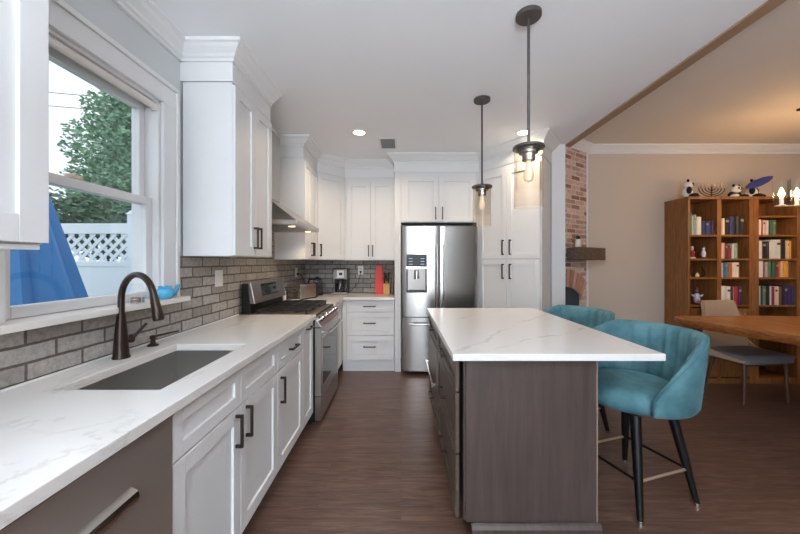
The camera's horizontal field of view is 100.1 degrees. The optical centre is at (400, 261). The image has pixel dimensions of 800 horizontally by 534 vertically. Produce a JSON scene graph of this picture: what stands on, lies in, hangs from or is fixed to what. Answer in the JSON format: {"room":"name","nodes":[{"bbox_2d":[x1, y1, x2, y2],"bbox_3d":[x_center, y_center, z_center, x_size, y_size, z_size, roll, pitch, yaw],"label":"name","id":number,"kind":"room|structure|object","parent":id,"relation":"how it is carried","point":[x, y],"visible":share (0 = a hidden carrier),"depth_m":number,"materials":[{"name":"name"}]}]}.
{"room":"kitchen","nodes":[
{"label":"kitchen","id":0,"kind":"room"},
{"bbox_2d":[49,0,280,387],"bbox_3d":[-1.425,0.015,1.075,0.150,2.670,7.550,0,0,0],"label":"wall","id":1,"kind":"structure","parent":0,"point":[106,15],"depth_m":1.70,"materials":[{"name":"grey paint"}]},
{"bbox_2d":[0,243,39,249],"bbox_3d":[-1.183,-0.042,0.253,0.307,0.014,1.405,0,0,0],"label":"trim","id":2,"kind":"structure","parent":1,"relation":"attached to","point":[3,246],"depth_m":0.91,"materials":[{"name":"white paint"}]},
{"bbox_2d":[0,0,48,244],"bbox_3d":[-1.161,-0.578,0.260,0.357,1.055,1.418,0,0,0],"label":"upper cabinet","id":3,"kind":"object","parent":1,"relation":"attached to","point":[24,24],"visible":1,"depth_m":0.91,"materials":[{"name":"white paint"}]},
{"bbox_2d":[0,0,190,334],"bbox_3d":[-1.384,-0.394,1.506,0.232,1.252,1.032,0,0,0],"label":"window","id":4,"kind":"structure","parent":1,"relation":"in","point":[65,20],"depth_m":1.73,"materials":[{"name":"white paint"}]},
{"bbox_2d":[49,35,156,110],"bbox_3d":[-1.372,-0.862,1.506,0.036,0.044,0.712,0,0,0],"label":"roller blind","id":5,"kind":"object","parent":4,"relation":"attached to","point":[61,44],"depth_m":1.52,"materials":[{"name":"white fabric"}]},
{"bbox_2d":[130,297,144,302],"bbox_3d":[-1.315,0.157,1.670,0.074,0.095,0.073,0,0,0],"label":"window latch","id":6,"kind":"object","parent":4,"relation":"on","point":[138,299],"visible":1,"depth_m":1.66,"materials":[{"name":"silver metal"}]},
{"bbox_2d":[157,284,179,298],"bbox_3d":[-1.312,0.167,1.900,0.090,0.074,0.167,0,0,0],"label":"pot","id":7,"kind":"object","parent":4,"relation":"on","point":[166,292],"visible":0.98,"depth_m":1.84,"materials":[{"name":"blue ceramic"}]},
{"bbox_2d":[0,314,239,392],"bbox_3d":[-1.334,0.431,1.180,0.010,0.008,3.160,0,0,0],"label":"trim","id":8,"kind":"structure","parent":1,"relation":"attached to","point":[108,356],"depth_m":1.41,"materials":[{"name":"white paint"}]},
{"bbox_2d":[112,0,184,61],"bbox_3d":[-1.308,-1.270,-0.225,0.085,0.100,4.550,0,0,0],"label":"trim","id":9,"kind":"structure","parent":1,"relation":"attached to","point":[144,13],"depth_m":1.78,"materials":[{"name":"white paint"}]},
{"bbox_2d":[0,232,304,389],"bbox_3d":[-1.345,0.062,2.050,0.010,0.745,5.300,0,0,0],"label":"tile backsplash","id":10,"kind":"structure","parent":1,"relation":"attached to","point":[27,355],"depth_m":1.79,"materials":[{"name":"tile"}]},
{"bbox_2d":[215,270,222,286],"bbox_3d":[-1.335,0.120,2.460,0.009,0.120,0.100,0,0,0],"label":"light switch","id":11,"kind":"object","parent":1,"relation":"attached to","point":[218,273],"visible":1,"depth_m":2.45,"materials":[{"name":"white plastic"}]},
{"bbox_2d":[183,82,271,256],"bbox_3d":[-1.161,-0.571,2.348,0.357,1.068,0.582,0,0,0],"label":"upper cabinet","id":12,"kind":"object","parent":1,"relation":"attached to","point":[227,140],"visible":1,"depth_m":2.06,"materials":[{"name":"white paint"}]},
{"bbox_2d":[179,36,280,120],"bbox_3d":[-1.147,-1.212,2.300,0.407,0.215,0.680,0,0,0],"label":"trim","id":13,"kind":"structure","parent":12,"relation":"on","point":[204,58],"depth_m":2.05,"materials":[{"name":"white paint"}]},
{"bbox_2d":[272,131,318,231],"bbox_3d":[-1.098,-0.759,3.132,0.478,0.912,0.755,0,0,0],"label":"range hood","id":14,"kind":"object","parent":1,"relation":"attached to","point":[284,219],"visible":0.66,"depth_m":3.12,"materials":[{"name":"silver metal"}]},
{"bbox_2d":[275,158,317,259],"bbox_3d":[-1.161,-0.567,3.824,0.357,1.077,0.546,0,0,0],"label":"upper cabinet","id":15,"kind":"object","parent":1,"relation":"attached to","point":[298,178],"visible":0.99,"depth_m":3.55,"materials":[{"name":"white paint"}]},
{"bbox_2d":[316,172,344,259],"bbox_3d":[-1.037,-0.567,4.392,0.602,1.077,0.610,0,0,0],"label":"upper cabinet","id":16,"kind":"object","parent":1,"relation":"attached to","point":[331,188],"visible":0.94,"depth_m":4.24,"materials":[{"name":"white paint"}]},
{"bbox_2d":[305,169,488,357],"bbox_3d":[0.170,0.015,4.780,3.040,2.670,0.140,0,0,0],"label":"wall","id":17,"kind":"structure","parent":0,"point":[488,169],"depth_m":4.71,"materials":[{"name":"grey paint"}]},
{"bbox_2d":[305,261,394,292],"bbox_3d":[-0.715,0.207,4.705,1.270,0.455,0.010,0,0,0],"label":"tile backsplash","id":18,"kind":"structure","parent":17,"relation":"attached to","point":[323,270],"depth_m":4.70,"materials":[{"name":"tile"}]},
{"bbox_2d":[345,178,394,259],"bbox_3d":[-0.410,-0.564,4.514,0.658,1.083,0.364,0,0,0],"label":"upper cabinet","id":19,"kind":"object","parent":17,"relation":"attached to","point":[369,202],"visible":0.99,"depth_m":4.38,"materials":[{"name":"white paint"}]},
{"bbox_2d":[401,172,475,226],"bbox_3d":[0.464,-0.795,4.383,0.926,0.620,0.634,0,0,0],"label":"upper cabinet","id":20,"kind":"object","parent":17,"relation":"attached to","point":[427,198],"visible":0.97,"depth_m":4.11,"materials":[{"name":"white paint"}]},
{"bbox_2d":[278,128,559,177],"bbox_3d":[0.220,-1.212,3.862,3.096,0.215,1.004,0,0,3],"label":"trim","id":21,"kind":"structure","parent":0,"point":[304,146],"depth_m":4.06,"materials":[{"name":"white paint"}]},
{"bbox_2d":[150,0,766,167],"bbox_3d":[0.175,-1.370,1.075,3.350,0.100,7.550,0,0,0],"label":"ceiling","id":22,"kind":"structure","parent":0,"point":[413,72],"depth_m":2.15,"materials":[{"name":"paint"}]},
{"bbox_2d":[351,129,366,135],"bbox_3d":[-0.426,-1.315,3.400,0.164,0.010,0.164,0,0,0],"label":"recessed light","id":23,"kind":"object","parent":22,"relation":"in","point":[359,132],"visible":1,"depth_m":3.39,"materials":[{"name":"white paint"}]},
{"bbox_2d":[378,137,396,148],"bbox_3d":[-0.144,-1.317,3.730,0.200,0.006,0.360,0,0,0],"label":"ceiling vent","id":24,"kind":"object","parent":22,"relation":"in","point":[384,142],"visible":1,"depth_m":3.68,"materials":[{"name":"grey metal"}]},
{"bbox_2d":[472,95,491,209],"bbox_3d":[0.656,-0.804,2.713,0.162,1.029,0.162,0,0,45],"label":"pendant light","id":25,"kind":"object","parent":22,"relation":"hanging from","point":[481,100],"visible":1,"depth_m":2.70,"materials":[{"name":"black metal"}]},
{"bbox_2d":[476,188,487,195],"bbox_3d":[0.656,-0.561,2.713,0.100,0.050,0.100,0,0,0],"label":"socket","id":26,"kind":"object","parent":25,"relation":"attached to","point":[481,191],"depth_m":2.68,"materials":[{"name":"silver metal"}]},
{"bbox_2d":[515,129,531,135],"bbox_3d":[1.245,-1.315,3.400,0.164,0.010,0.164,0,0,0],"label":"recessed light","id":27,"kind":"object","parent":22,"relation":"in","point":[521,132],"visible":0.79,"depth_m":3.39,"materials":[{"name":"white paint"}]},
{"bbox_2d":[513,5,544,182],"bbox_3d":[0.679,-0.804,1.783,0.162,1.029,0.162,0,0,45],"label":"pendant light","id":28,"kind":"object","parent":22,"relation":"hanging from","point":[528,15],"visible":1,"depth_m":1.77,"materials":[{"name":"brown metal"}]},
{"bbox_2d":[519,149,538,162],"bbox_3d":[0.679,-0.561,1.783,0.100,0.050,0.100,0,0,0],"label":"socket","id":29,"kind":"object","parent":28,"relation":"attached to","point":[528,155],"depth_m":1.76,"materials":[{"name":"silver metal"}]},
{"bbox_2d":[242,358,799,533],"bbox_3d":[2.100,1.375,1.075,7.200,0.050,7.550,0,0,0],"label":"floor","id":30,"kind":"structure","parent":0,"point":[373,463],"depth_m":2.17,"materials":[{"name":"brown wood"}]},
{"bbox_2d":[0,414,173,533],"bbox_3d":[-1.012,0.911,0.759,0.635,0.878,0.600,0,0,0],"label":"dishwasher","id":31,"kind":"object","parent":30,"relation":"on","point":[130,491],"visible":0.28,"depth_m":0.86,"materials":[{"name":"silver metal"}]},
{"bbox_2d":[173,345,277,533],"bbox_3d":[-1.010,0.914,1.518,0.639,0.871,0.905,0,0,0],"label":"base cabinet","id":32,"kind":"object","parent":30,"relation":"on","point":[225,441],"visible":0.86,"depth_m":1.42,"materials":[{"name":"white paint"}]},
{"bbox_2d":[276,328,302,470],"bbox_3d":[-1.010,0.910,2.225,0.639,0.879,0.504,0,0,0],"label":"base cabinet","id":33,"kind":"object","parent":30,"relation":"on","point":[290,352],"visible":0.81,"depth_m":2.21,"materials":[{"name":"white paint"}]},
{"bbox_2d":[242,278,342,423],"bbox_3d":[-0.959,0.761,3.163,0.729,1.178,0.768,0,0,0],"label":"gas range","id":34,"kind":"object","parent":30,"relation":"on","point":[262,297],"visible":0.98,"depth_m":2.92,"materials":[{"name":"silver metal"}]},
{"bbox_2d":[251,303,326,314],"bbox_3d":[-1.015,0.438,3.163,0.460,0.012,0.768,0,0,0],"label":"cooktop","id":35,"kind":"object","parent":34,"relation":"in","point":[254,312],"depth_m":2.81,"materials":[{"name":"metal"}]},
{"bbox_2d":[302,321,314,428],"bbox_3d":[-1.010,0.910,2.622,0.639,0.879,0.283,0,0,0],"label":"base cabinet","id":36,"kind":"object","parent":30,"relation":"on","point":[307,349],"visible":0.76,"depth_m":2.64,"materials":[{"name":"white paint"}]},
{"bbox_2d":[334,302,341,368],"bbox_3d":[-1.028,0.910,4.128,0.605,0.879,1.133,0,0,0],"label":"base cabinet","id":37,"kind":"object","parent":30,"relation":"on","point":[339,305],"visible":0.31,"depth_m":4.01,"materials":[{"name":"white paint"}]},
{"bbox_2d":[286,293,394,305],"bbox_3d":[-0.710,0.453,4.127,1.257,0.035,1.142,0,0,0],"label":"countertop","id":38,"kind":"structure","parent":37,"relation":"on","point":[335,300],"depth_m":4.11,"materials":[{"name":"white stone"}]},
{"bbox_2d":[289,283,317,299],"bbox_3d":[-1.151,0.344,3.967,0.160,0.180,0.337,0,0,22],"label":"toaster","id":39,"kind":"object","parent":38,"relation":"on","point":[303,291],"visible":0.99,"depth_m":3.85,"materials":[{"name":"silver metal"}]},
{"bbox_2d":[297,273,322,295],"bbox_3d":[-1.186,0.287,4.378,0.333,0.294,0.156,0,0,-14],"label":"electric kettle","id":40,"kind":"object","parent":38,"relation":"on","point":[315,278],"visible":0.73,"depth_m":4.36,"materials":[{"name":"black plastic"}]},
{"bbox_2d":[333,268,361,294],"bbox_3d":[-0.727,0.259,4.553,0.347,0.352,0.277,0,0,0],"label":"coffee maker","id":41,"kind":"object","parent":38,"relation":"on","point":[341,275],"visible":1,"depth_m":4.45,"materials":[{"name":"silver metal"}]},
{"bbox_2d":[375,266,382,293],"bbox_3d":[-0.300,0.242,4.625,0.112,0.385,0.072,0,0,0],"label":"cutting board","id":42,"kind":"object","parent":38,"relation":"on","point":[379,270],"visible":0.91,"depth_m":4.61,"materials":[{"name":"red plastic"}]},
{"bbox_2d":[383,278,389,293],"bbox_3d":[-0.195,0.330,4.575,0.090,0.208,0.149,0,0,0],"label":"knife block","id":43,"kind":"object","parent":38,"relation":"on","point":[386,286],"visible":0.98,"depth_m":4.52,"materials":[{"name":"brown wood"}]},
{"bbox_2d":[391,267,394,294],"bbox_3d":[-0.111,0.255,4.555,0.054,0.360,0.210,0,0,0],"label":"chopping board","id":44,"kind":"object","parent":38,"relation":"on","point":[393,268],"visible":0.99,"depth_m":4.45,"materials":[{"name":"brown wood"}]},
{"bbox_2d":[342,299,394,370],"bbox_3d":[-0.402,0.910,4.391,0.638,0.879,0.609,0,0,0],"label":"base cabinet","id":45,"kind":"object","parent":30,"relation":"on","point":[368,326],"visible":0.98,"depth_m":4.13,"materials":[{"name":"white paint"}]},
{"bbox_2d":[395,172,400,371],"bbox_3d":[-0.040,0.122,4.413,0.076,2.455,0.587,0,0,0],"label":"end panel","id":46,"kind":"object","parent":30,"relation":"on","point":[397,174],"visible":1,"depth_m":4.12,"materials":[{"name":"white paint"}]},
{"bbox_2d":[402,225,477,371],"bbox_3d":[0.465,0.450,4.291,0.910,1.800,0.738,0,0,0],"label":"refrigerator","id":47,"kind":"object","parent":30,"relation":"on","point":[440,262],"visible":0.7,"depth_m":4.00,"materials":[{"name":"silver metal"}]},
{"bbox_2d":[473,172,478,307],"bbox_3d":[0.944,0.122,4.413,0.027,2.455,0.587,0,0,0],"label":"end panel","id":48,"kind":"object","parent":30,"relation":"on","point":[477,173],"visible":0.22,"depth_m":4.12,"materials":[{"name":"white paint"}]},
{"bbox_2d":[425,316,602,533],"bbox_3d":[0.592,0.910,2.366,0.749,0.880,1.543,0,0,0],"label":"kitchen island","id":49,"kind":"object","parent":30,"relation":"on","point":[518,440],"visible":0.88,"depth_m":1.62,"materials":[{"name":"brown wood"}]},
{"bbox_2d":[427,308,665,360],"bbox_3d":[0.750,0.452,2.376,1.009,0.034,1.584,0,0,0],"label":"island countertop","id":50,"kind":"structure","parent":49,"relation":"on","point":[468,334],"depth_m":1.91,"materials":[{"name":"stone"}]},
{"bbox_2d":[543,305,614,433],"bbox_3d":[1.396,0.871,2.784,0.607,0.959,0.674,0,0,-22],"label":"bar stool","id":51,"kind":"object","parent":30,"relation":"on","point":[590,317],"visible":0.3,"depth_m":2.90,"materials":[{"name":"teal fabric"}]},
{"bbox_2d":[592,319,709,524],"bbox_3d":[1.413,0.871,2.012,0.607,0.959,0.674,0,0,-18],"label":"bar stool","id":52,"kind":"object","parent":30,"relation":"on","point":[672,389],"visible":0.7,"depth_m":1.87,"materials":[{"name":"teal fabric"}]},
{"bbox_2d":[664,196,753,383],"bbox_3d":[3.543,0.312,3.864,0.727,2.075,0.364,0,0,0],"label":"bookcase","id":53,"kind":"object","parent":30,"relation":"on","point":[680,281],"visible":0.65,"depth_m":3.79,"materials":[{"name":"brown wood"}]},
{"bbox_2d":[682,179,699,196],"bbox_3d":[3.295,-0.833,3.812,0.156,0.215,0.153,0,0,-45],"label":"plush panda","id":54,"kind":"object","parent":53,"relation":"on","point":[687,191],"visible":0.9,"depth_m":3.79},
{"bbox_2d":[690,246,696,258],"bbox_3d":[3.268,-0.109,3.751,0.079,0.140,0.074,0,0,39],"label":"figurine","id":55,"kind":"object","parent":53,"relation":"on","point":[692,252],"visible":0.9,"depth_m":3.75,"materials":[{"name":"red ceramic"}]},
{"bbox_2d":[692,215,695,234],"bbox_3d":[3.273,-0.415,3.834,0.026,0.225,0.221,0,0,0],"label":"book","id":56,"kind":"object","parent":53,"relation":"on","point":[694,216],"visible":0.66,"depth_m":3.73,"materials":[{"name":"paper"}]},
{"bbox_2d":[691,287,702,304],"bbox_3d":[3.328,0.382,3.765,0.104,0.190,0.100,0,0,-42],"label":"figurine","id":57,"kind":"object","parent":53,"relation":"on","point":[696,297],"visible":0.99,"depth_m":3.76,"materials":[{"name":"white ceramic"}]},
{"bbox_2d":[696,217,699,234],"bbox_3d":[3.303,-0.402,3.798,0.032,0.200,0.160,0,0,0],"label":"book","id":58,"kind":"object","parent":53,"relation":"on","point":[697,218],"visible":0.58,"depth_m":3.72,"materials":[{"name":"paper"}]},
{"bbox_2d":[700,246,706,258],"bbox_3d":[3.385,-0.109,3.748,0.067,0.140,0.067,0,0,0],"label":"figurine","id":59,"kind":"object","parent":53,"relation":"on","point":[703,252],"visible":1,"depth_m":3.73,"materials":[{"name":"white ceramic"}]},
{"bbox_2d":[697,182,725,195],"bbox_3d":[3.535,-0.816,3.812,0.322,0.182,0.098,0,0,0],"label":"candelabrum","id":60,"kind":"object","parent":53,"relation":"on","point":[710,184],"visible":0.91,"depth_m":3.81,"materials":[{"name":"brown metal"}]},
{"bbox_2d":[724,217,728,234],"bbox_3d":[3.630,-0.400,3.834,0.038,0.195,0.221,0,0,0],"label":"book","id":61,"kind":"object","parent":53,"relation":"on","point":[726,218],"visible":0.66,"depth_m":3.73,"materials":[{"name":"paper"}]},
{"bbox_2d":[721,216,732,234],"bbox_3d":[3.672,-0.405,3.798,0.043,0.205,0.160,0,0,0],"label":"book","id":62,"kind":"object","parent":53,"relation":"on","point":[730,217],"visible":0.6,"depth_m":3.72,"materials":[{"name":"paper"}]},
{"bbox_2d":[721,285,737,304],"bbox_3d":[3.729,0.375,3.834,0.038,0.205,0.220,0,0,0],"label":"book","id":63,"kind":"object","parent":53,"relation":"on","point":[735,287],"visible":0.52,"depth_m":3.73,"materials":[{"name":"paper"}]},
{"bbox_2d":[735,216,738,234],"bbox_3d":[3.748,-0.407,3.834,0.038,0.210,0.220,0,0,0],"label":"book","id":64,"kind":"object","parent":53,"relation":"on","point":[736,217],"visible":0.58,"depth_m":3.73,"materials":[{"name":"paper"}]},
{"bbox_2d":[735,262,738,276],"bbox_3d":[3.737,0.087,3.798,0.028,0.165,0.161,0,0,0],"label":"book","id":65,"kind":"object","parent":53,"relation":"on","point":[736,263],"visible":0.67,"depth_m":3.72,"materials":[{"name":"paper"}]},
{"bbox_2d":[727,184,748,195],"bbox_3d":[3.820,-0.803,3.811,0.200,0.157,0.136,0,0,-12],"label":"plush panda","id":66,"kind":"object","parent":53,"relation":"on","point":[735,190],"visible":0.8,"depth_m":3.78},
{"bbox_2d":[738,286,740,304],"bbox_3d":[3.765,0.375,3.798,0.030,0.205,0.161,0,0,0],"label":"book","id":67,"kind":"object","parent":53,"relation":"on","point":[739,287],"visible":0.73,"depth_m":3.72,"materials":[{"name":"paper"}]},
{"bbox_2d":[739,216,743,234],"bbox_3d":[3.790,-0.405,3.798,0.043,0.205,0.161,0,0,0],"label":"book","id":68,"kind":"object","parent":53,"relation":"on","point":[741,218],"visible":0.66,"depth_m":3.72,"materials":[{"name":"paper"}]},
{"bbox_2d":[674,316,799,345],"bbox_3d":[3.500,0.950,2.470,1.600,0.800,1.940,0,0,0],"label":"dining table","id":69,"kind":"object","parent":30,"relation":"on","point":[782,329],"visible":1,"depth_m":2.95,"materials":[{"name":"brown wood"}]},
{"bbox_2d":[700,300,794,405],"bbox_3d":[3.445,0.884,3.393,0.576,0.937,0.523,0,0,-8],"label":"dining chair","id":70,"kind":"object","parent":30,"relation":"on","point":[734,348],"visible":0.82,"depth_m":3.38,"materials":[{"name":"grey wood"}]},
{"bbox_2d":[753,196,799,383],"bbox_3d":[4.412,0.312,3.875,1.006,2.075,0.342,0,0,0],"label":"bookcase","id":71,"kind":"object","parent":30,"relation":"on","point":[787,219],"visible":0.49,"depth_m":3.75,"materials":[{"name":"brown wood"}]},
{"bbox_2d":[745,179,765,195],"bbox_3d":[4.054,-0.838,3.837,0.164,0.226,0.160,0,0,-30],"label":"plush panda","id":72,"kind":"object","parent":71,"relation":"on","point":[754,191],"visible":0.44,"depth_m":3.81},
{"bbox_2d":[745,176,772,188],"bbox_3d":[4.019,-0.891,3.756,0.305,0.150,0.044,0,0,2],"label":"surfboard","id":73,"kind":"object","parent":72,"relation":"on","point":[761,181],"visible":1,"depth_m":3.75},
{"bbox_2d":[759,261,762,276],"bbox_3d":[3.997,0.081,3.798,0.048,0.178,0.160,0,0,0],"label":"book","id":74,"kind":"object","parent":71,"relation":"on","point":[760,262],"visible":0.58,"depth_m":3.72,"materials":[{"name":"paper"}]},
{"bbox_2d":[762,286,765,304],"bbox_3d":[4.043,0.373,3.834,0.028,0.210,0.221,0,0,0],"label":"book","id":75,"kind":"object","parent":71,"relation":"on","point":[763,287],"visible":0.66,"depth_m":3.73,"materials":[{"name":"paper"}]},
{"bbox_2d":[762,241,765,258],"bbox_3d":[4.043,-0.133,3.834,0.032,0.190,0.221,0,0,0],"label":"book","id":76,"kind":"object","parent":71,"relation":"on","point":[763,242],"visible":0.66,"depth_m":3.73,"materials":[{"name":"paper"}]},
{"bbox_2d":[761,285,769,304],"bbox_3d":[4.077,0.370,3.798,0.036,0.215,0.160,0,0,0],"label":"book","id":77,"kind":"object","parent":71,"relation":"on","point":[767,287],"visible":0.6,"depth_m":3.72,"materials":[{"name":"paper"}]},
{"bbox_2d":[759,240,775,258],"bbox_3d":[4.144,-0.143,3.834,0.054,0.210,0.220,0,0,0],"label":"book","id":78,"kind":"object","parent":71,"relation":"on","point":[772,242],"visible":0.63,"depth_m":3.73,"materials":[{"name":"paper"}]},
{"bbox_2d":[768,220,772,234],"bbox_3d":[4.119,-0.385,3.834,0.032,0.165,0.220,0,0,0],"label":"book","id":79,"kind":"object","parent":71,"relation":"on","point":[770,221],"visible":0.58,"depth_m":3.73,"materials":[{"name":"paper"}]},
{"bbox_2d":[771,286,773,304],"bbox_3d":[4.142,0.375,3.834,0.024,0.205,0.220,0,0,0],"label":"book","id":80,"kind":"object","parent":71,"relation":"on","point":[772,287],"visible":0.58,"depth_m":3.73,"materials":[{"name":"paper"}]},
{"bbox_2d":[767,285,784,304],"bbox_3d":[4.251,0.373,3.798,0.032,0.210,0.160,0,0,0],"label":"book","id":81,"kind":"object","parent":71,"relation":"on","point":[782,287],"visible":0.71,"depth_m":3.72,"materials":[{"name":"paper"}]},
{"bbox_2d":[774,286,777,304],"bbox_3d":[4.169,0.375,3.798,0.028,0.205,0.161,0,0,0],"label":"book","id":82,"kind":"object","parent":71,"relation":"on","point":[775,287],"visible":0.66,"depth_m":3.72,"materials":[{"name":"paper"}]},
{"bbox_2d":[775,262,778,276],"bbox_3d":[4.181,0.087,3.798,0.028,0.165,0.161,0,0,0],"label":"book","id":83,"kind":"object","parent":71,"relation":"on","point":[776,263],"visible":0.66,"depth_m":3.72,"materials":[{"name":"paper"}]},
{"bbox_2d":[776,240,779,258],"bbox_3d":[4.194,-0.143,3.798,0.043,0.210,0.161,0,0,0],"label":"book","id":84,"kind":"object","parent":71,"relation":"on","point":[777,241],"visible":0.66,"depth_m":3.72,"materials":[{"name":"paper"}]},
{"bbox_2d":[782,240,784,258],"bbox_3d":[4.261,-0.143,3.834,0.030,0.210,0.220,0,0,0],"label":"book","id":85,"kind":"object","parent":71,"relation":"on","point":[783,241],"visible":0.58,"depth_m":3.73,"materials":[{"name":"paper"}]},
{"bbox_2d":[783,261,786,276],"bbox_3d":[4.272,0.080,3.798,0.034,0.180,0.160,0,0,0],"label":"book","id":86,"kind":"object","parent":71,"relation":"on","point":[784,262],"visible":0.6,"depth_m":3.72,"materials":[{"name":"paper"}]},
{"bbox_2d":[787,286,790,304],"bbox_3d":[4.322,0.373,3.834,0.032,0.210,0.220,0,0,0],"label":"book","id":87,"kind":"object","parent":71,"relation":"on","point":[788,287],"visible":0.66,"depth_m":3.73,"materials":[{"name":"paper"}]},
{"bbox_2d":[791,286,793,304],"bbox_3d":[4.354,0.373,3.798,0.028,0.210,0.160,0,0,0],"label":"book","id":88,"kind":"object","parent":71,"relation":"on","point":[792,287],"visible":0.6,"depth_m":3.72,"materials":[{"name":"paper"}]},
{"bbox_3d":[-1.010,0.911,0.027,0.639,0.879,0.853,0,0,0],"label":"base cabinet","id":89,"kind":"object","parent":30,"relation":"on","visible":0},
{"bbox_2d":[0,315,315,529],"bbox_3d":[-1.019,0.453,1.184,0.638,0.035,3.168,0,0,0],"label":"countertop","id":90,"kind":"structure","parent":89,"relation":"on","point":[53,432],"depth_m":0.99,"materials":[{"name":"white stone"}]},
{"bbox_2d":[111,272,164,359],"bbox_3d":[-1.156,0.238,1.468,0.303,0.393,0.136,0,0,40],"label":"faucet","id":91,"kind":"object","parent":90,"relation":"on","point":[121,350],"visible":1,"depth_m":1.50,"materials":[{"name":"brown metal"}]},
{"bbox_2d":[77,350,233,389],"bbox_3d":[-1.006,0.558,1.460,0.376,0.174,0.642,0,0,0],"label":"sink","id":92,"kind":"object","parent":90,"relation":"in","point":[158,373],"visible":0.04,"depth_m":1.66,"materials":[{"name":"metal"}]},
{"bbox_2d":[147,330,178,346],"bbox_3d":[-1.251,0.402,1.762,0.138,0.066,0.052,0,0,-30],"label":"soap dispenser","id":93,"kind":"object","parent":90,"relation":"on","point":[153,343],"visible":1,"depth_m":1.73,"materials":[{"name":"brown metal"}]},
{"bbox_3d":[1.305,1.300,4.105,0.630,0.100,1.190,0,0,0],"label":"trim","id":94,"kind":"structure","parent":30,"relation":"on","visible":0},
{"bbox_2d":[479,155,550,310],"bbox_3d":[1.319,0.072,4.074,0.735,2.355,1.262,0,0,0],"label":"pantry cabinet","id":95,"kind":"object","parent":94,"relation":"on","point":[515,220],"visible":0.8,"depth_m":3.71,"materials":[{"name":"white paint"}]},
{"bbox_2d":[538,144,564,306],"bbox_3d":[1.765,0.015,4.300,0.150,2.670,1.100,0,0,0],"label":"wall partition","id":96,"kind":"structure","parent":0,"point":[557,163],"depth_m":3.75,"materials":[{"name":"white paint"}]},
{"bbox_2d":[565,0,786,146],"bbox_3d":[1.890,-1.404,1.075,0.080,0.192,7.550,0,0,0],"label":"trim","id":97,"kind":"structure","parent":96,"relation":"attached to","point":[768,6],"depth_m":2.16,"materials":[{"name":"brown wood"}]},
{"bbox_2d":[565,146,585,305],"bbox_3d":[2.015,-0.025,3.961,0.485,2.750,0.120,0,0,-35],"label":"wall","id":98,"kind":"structure","parent":0,"point":[575,161],"depth_m":3.90,"materials":[{"name":"brick"}]},
{"bbox_2d":[566,269,586,295],"bbox_3d":[2.047,0.242,3.903,0.459,0.324,0.012,0,0,-35],"label":"brick arch","id":99,"kind":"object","parent":98,"relation":"attached to","point":[574,280],"depth_m":3.88,"materials":[{"name":"brick"}]},
{"bbox_2d":[567,247,605,259],"bbox_3d":[2.058,-0.090,3.779,0.612,0.140,0.202,0,0,-35],"label":"mantel beam","id":100,"kind":"structure","parent":98,"relation":"attached to","point":[573,253],"depth_m":3.66,"materials":[{"name":"brown wood"}]},
{"bbox_2d":[572,236,580,246],"bbox_3d":[1.955,-0.236,3.740,0.110,0.150,0.067,0,0,0],"label":"figurine","id":101,"kind":"object","parent":100,"relation":"on","point":[577,242],"visible":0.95,"depth_m":3.72,"materials":[{"name":"beige ceramic"}]},
{"bbox_2d":[586,154,587,306],"bbox_3d":[2.251,-0.025,4.045,0.024,2.750,0.012,0,0,-35],"label":"trim","id":102,"kind":"structure","parent":98,"relation":"attached to","point":[586,154],"depth_m":4.03,"materials":[{"name":"white paint"}]},
{"bbox_2d":[569,139,799,153],"bbox_3d":[3.730,-1.353,3.898,3.620,0.095,0.302,0,0,0],"label":"trim","id":103,"kind":"structure","parent":98,"relation":"attached to","point":[584,146],"depth_m":3.99,"materials":[{"name":"white paint"}]},
{"bbox_2d":[583,0,799,143],"bbox_3d":[3.815,-1.450,1.075,3.770,0.100,7.550,0,0,0],"label":"ceiling","id":104,"kind":"structure","parent":0,"point":[746,90],"depth_m":2.89,"materials":[{"name":"paint"}]},
{"bbox_2d":[774,108,799,206],"bbox_3d":[3.855,-0.949,3.020,0.970,0.901,0.116,0,0,0],"label":"chandelier","id":105,"kind":"object","parent":104,"relation":"hanging from","point":[781,193],"visible":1,"depth_m":3.01,"materials":[{"name":"gold metal"}]},
{"bbox_2d":[588,154,799,323],"bbox_3d":[3.985,-0.025,4.450,3.430,2.750,0.800,0,0,0],"label":"wall","id":106,"kind":"structure","parent":0,"point":[627,193],"depth_m":4.05,"materials":[{"name":"beige paint"}]},
{"label":"outside","id":107,"kind":"structure","parent":0,"visible":0},
{"bbox_3d":[-7.760,2.010,6.500,12.480,0.080,19.000,0,0,0],"label":"floor","id":108,"kind":"structure","parent":107,"visible":0},
{"bbox_2d":[10,196,87,305],"bbox_3d":[-3.059,0.470,2.642,1.936,3.000,1.692,0,0,0],"label":"slide","id":109,"kind":"object","parent":108,"relation":"on","point":[51,272],"visible":0.16,"depth_m":2.57,"materials":[{"name":"blue plastic"}]},
{"bbox_2d":[49,187,131,260],"bbox_3d":[-6.825,0.187,7.014,6.281,3.579,2.036,0,0,0],"label":"tree","id":110,"kind":"object","parent":108,"relation":"on","point":[82,209],"visible":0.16,"depth_m":6.77,"materials":[{"name":"green plant"}]},
{"bbox_2d":[57,88,131,260],"bbox_3d":[-8.023,-1.634,9.606,2.959,7.214,2.437,0,0,11],"label":"tree","id":111,"kind":"object","parent":108,"relation":"on","point":[114,121],"visible":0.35,"depth_m":9.02,"materials":[{"name":"green plant"}]},
{"bbox_2d":[61,210,131,296],"bbox_3d":[-5.530,0.620,4.620,3.900,2.700,0.160,0,0,0],"label":"fence","id":112,"kind":"object","parent":108,"relation":"on","point":[102,277],"visible":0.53,"depth_m":4.60,"materials":[{"name":"white plastic"}]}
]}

